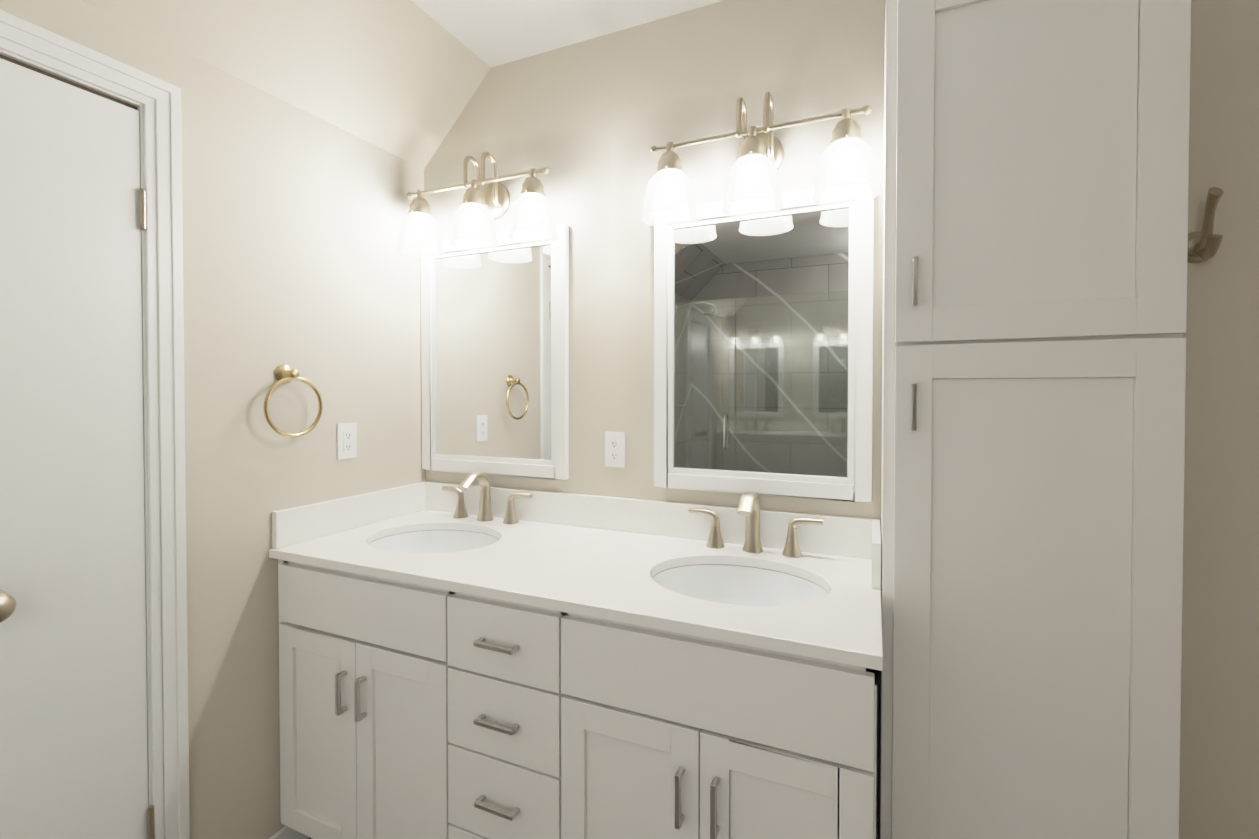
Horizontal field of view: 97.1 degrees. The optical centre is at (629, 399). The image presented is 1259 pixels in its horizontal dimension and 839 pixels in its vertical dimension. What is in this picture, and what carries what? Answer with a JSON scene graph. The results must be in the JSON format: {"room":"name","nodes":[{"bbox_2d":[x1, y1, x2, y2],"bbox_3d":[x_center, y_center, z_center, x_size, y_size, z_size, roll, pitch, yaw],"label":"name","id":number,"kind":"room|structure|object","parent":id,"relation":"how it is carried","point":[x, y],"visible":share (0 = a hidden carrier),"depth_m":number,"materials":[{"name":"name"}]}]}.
{"room":"bathroom","nodes":[
{"label":"bathroom","id":0,"kind":"room"},
{"bbox_2d":[0,0,425,838],"bbox_3d":[-1.538,0.250,0.564,0.100,2.214,3.500,0,1,24],"label":"wall","id":1,"kind":"structure","parent":0,"point":[292,216],"depth_m":1.57,"materials":[{"name":"beige paint"}]},
{"bbox_2d":[0,58,153,838],"bbox_3d":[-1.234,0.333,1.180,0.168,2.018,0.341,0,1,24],"label":"door leaf","id":2,"kind":"structure","parent":1,"relation":"in","point":[73,704],"depth_m":1.20,"materials":[{"name":"white paint"}]},
{"bbox_2d":[0,9,189,838],"bbox_3d":[-1.327,0.295,1.033,0.128,2.112,0.824,0,1,24],"label":"door frame","id":3,"kind":"structure","parent":1,"relation":"attached to","point":[159,99],"depth_m":1.34,"materials":[{"name":"white paint"}]},
{"bbox_2d":[268,826,309,838],"bbox_3d":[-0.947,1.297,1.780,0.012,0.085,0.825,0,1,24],"label":"floor","id":4,"kind":"structure","parent":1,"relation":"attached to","point":[285,832],"depth_m":1.63,"materials":[{"name":"white tile"}]},
{"bbox_2d":[263,365,322,437],"bbox_3d":[-0.986,0.004,1.618,0.055,0.212,0.178,0,1,24],"label":"towel ring","id":5,"kind":"object","parent":1,"relation":"attached to","point":[284,374],"visible":1,"depth_m":1.61,"materials":[{"name":"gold metal"}]},
{"bbox_2d":[337,423,356,459],"bbox_3d":[-0.923,0.135,1.820,0.010,0.115,0.070,0,1,24],"label":"outlet","id":6,"kind":"object","parent":1,"relation":"attached to","point":[346,440],"visible":1,"depth_m":1.82,"materials":[{"name":"white plastic"}]},
{"bbox_2d":[81,0,490,168],"bbox_3d":[-1.393,-1.062,0.481,0.416,0.413,3.500,0,1,24],"label":"ceiling","id":7,"kind":"structure","parent":0,"point":[402,79],"depth_m":1.65,"materials":[{"name":"beige paint"}]},
{"bbox_2d":[411,0,723,66],"bbox_3d":[0.091,-1.210,-0.121,2.784,0.100,3.600,0,1,24],"label":"ceiling","id":8,"kind":"structure","parent":0,"point":[492,33],"depth_m":1.74,"materials":[{"name":"white paint"}]},
{"bbox_2d":[424,0,1258,838],"bbox_3d":[0.606,0.028,1.583,3.200,2.627,0.100,0,1,24],"label":"wall","id":9,"kind":"structure","parent":0,"point":[590,122],"depth_m":1.58,"materials":[{"name":"beige paint"}]},
{"bbox_2d":[396,152,557,257],"bbox_3d":[-0.524,-0.687,1.909,0.640,0.319,0.195,0,1,24],"label":"sconce","id":10,"kind":"object","parent":9,"relation":"attached to","point":[490,202],"visible":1,"depth_m":1.88,"materials":[{"name":"white glass"}]},
{"bbox_2d":[421,224,568,479],"bbox_3d":[-0.498,-0.161,2.000,0.632,0.860,0.025,0,1,24],"label":"mirror","id":11,"kind":"object","parent":9,"relation":"attached to","point":[495,357],"visible":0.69,"depth_m":1.99,"materials":[{"name":"white paint"}]},
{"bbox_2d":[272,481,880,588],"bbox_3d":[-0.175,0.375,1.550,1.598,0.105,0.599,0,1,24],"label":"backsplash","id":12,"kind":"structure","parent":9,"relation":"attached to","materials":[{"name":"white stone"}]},
{"bbox_2d":[605,431,624,467],"bbox_3d":[-0.048,0.163,1.813,0.070,0.115,0.010,0,1,24],"label":"outlet","id":13,"kind":"object","parent":9,"relation":"attached to","point":[614,449],"visible":1,"depth_m":1.81,"materials":[{"name":"white plastic"}]},
{"bbox_2d":[642,92,880,226],"bbox_3d":[0.341,-0.681,1.528,0.640,0.319,0.195,0,1,24],"label":"sconce","id":14,"kind":"object","parent":9,"relation":"attached to","point":[760,158],"visible":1,"depth_m":1.49,"materials":[{"name":"white glass"}]},
{"bbox_2d":[654,181,873,501],"bbox_3d":[0.367,-0.155,1.619,0.625,0.860,0.025,0,1,24],"label":"mirror","id":15,"kind":"object","parent":9,"relation":"attached to","point":[763,354],"visible":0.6,"depth_m":1.60,"materials":[{"name":"white paint"}]},
{"bbox_2d":[1187,187,1223,262],"bbox_3d":[1.237,-0.373,1.191,0.068,0.149,0.096,0,1,24],"label":"robe hook","id":16,"kind":"object","parent":9,"relation":"attached to","point":[1204,244],"visible":0.88,"depth_m":1.18,"materials":[{"name":"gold metal"}]},
{"bbox_3d":[-0.099,1.416,0.002,3.200,0.100,3.600,0,1,24],"label":"floor","id":17,"kind":"structure","parent":0,"visible":0},
{"bbox_2d":[278,560,453,838],"bbox_3d":[-0.605,0.897,1.743,0.660,0.886,0.600,0,1,24],"label":"base cabinet","id":18,"kind":"object","parent":17,"relation":"on","point":[409,711],"depth_m":1.45,"materials":[{"name":"white paint"}]},
{"bbox_2d":[269,481,882,670],"bbox_3d":[-0.178,0.388,1.545,1.598,0.131,0.609,0,1,24],"label":"countertop","id":19,"kind":"structure","parent":18,"relation":"on","point":[602,557],"depth_m":1.51,"materials":[{"name":"white stone"}]},
{"bbox_2d":[368,530,498,553],"bbox_3d":[-0.605,0.547,1.731,0.486,0.190,0.396,0,1,24],"label":"sink","id":20,"kind":"object","parent":19,"relation":"in","point":[431,541],"visible":0.1,"depth_m":1.89,"materials":[{"name":"white ceramic"}]},
{"bbox_2d":[442,472,531,523],"bbox_3d":[-0.525,0.336,1.909,0.376,0.173,0.150,0,1,24],"label":"faucet","id":21,"kind":"object","parent":19,"relation":"on","point":[485,514],"visible":1,"depth_m":1.93,"materials":[{"name":"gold metal"}]},
{"bbox_2d":[652,564,828,606],"bbox_3d":[0.260,0.552,1.350,0.486,0.190,0.396,0,1,24],"label":"sink","id":22,"kind":"object","parent":19,"relation":"in","point":[739,585],"visible":0.15,"depth_m":1.50,"materials":[{"name":"white ceramic"}]},
{"bbox_2d":[688,492,822,557],"bbox_3d":[0.330,0.341,1.532,0.376,0.173,0.150,0,1,24],"label":"faucet","id":23,"kind":"object","parent":19,"relation":"on","point":[749,506],"visible":0.98,"depth_m":1.55,"materials":[{"name":"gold metal"}]},
{"bbox_2d":[454,592,569,838],"bbox_3d":[-0.175,0.899,1.553,0.350,0.886,0.600,0,1,24],"label":"base cabinet","id":24,"kind":"object","parent":17,"relation":"on","point":[512,660],"depth_m":1.26,"materials":[{"name":"white paint"}]},
{"bbox_2d":[570,613,876,838],"bbox_3d":[0.250,0.902,1.366,0.648,0.886,0.600,0,1,24],"label":"base cabinet","id":25,"kind":"object","parent":17,"relation":"on","point":[673,735],"depth_m":1.07,"materials":[{"name":"white paint"}]},
{"bbox_2d":[879,0,1190,838],"bbox_3d":[0.836,0.230,1.239,0.499,2.234,0.344,0,1,24],"label":"linen cabinet","id":26,"kind":"object","parent":17,"relation":"on","point":[1035,202],"visible":1,"depth_m":1.10,"materials":[{"name":"white paint"}]}
]}

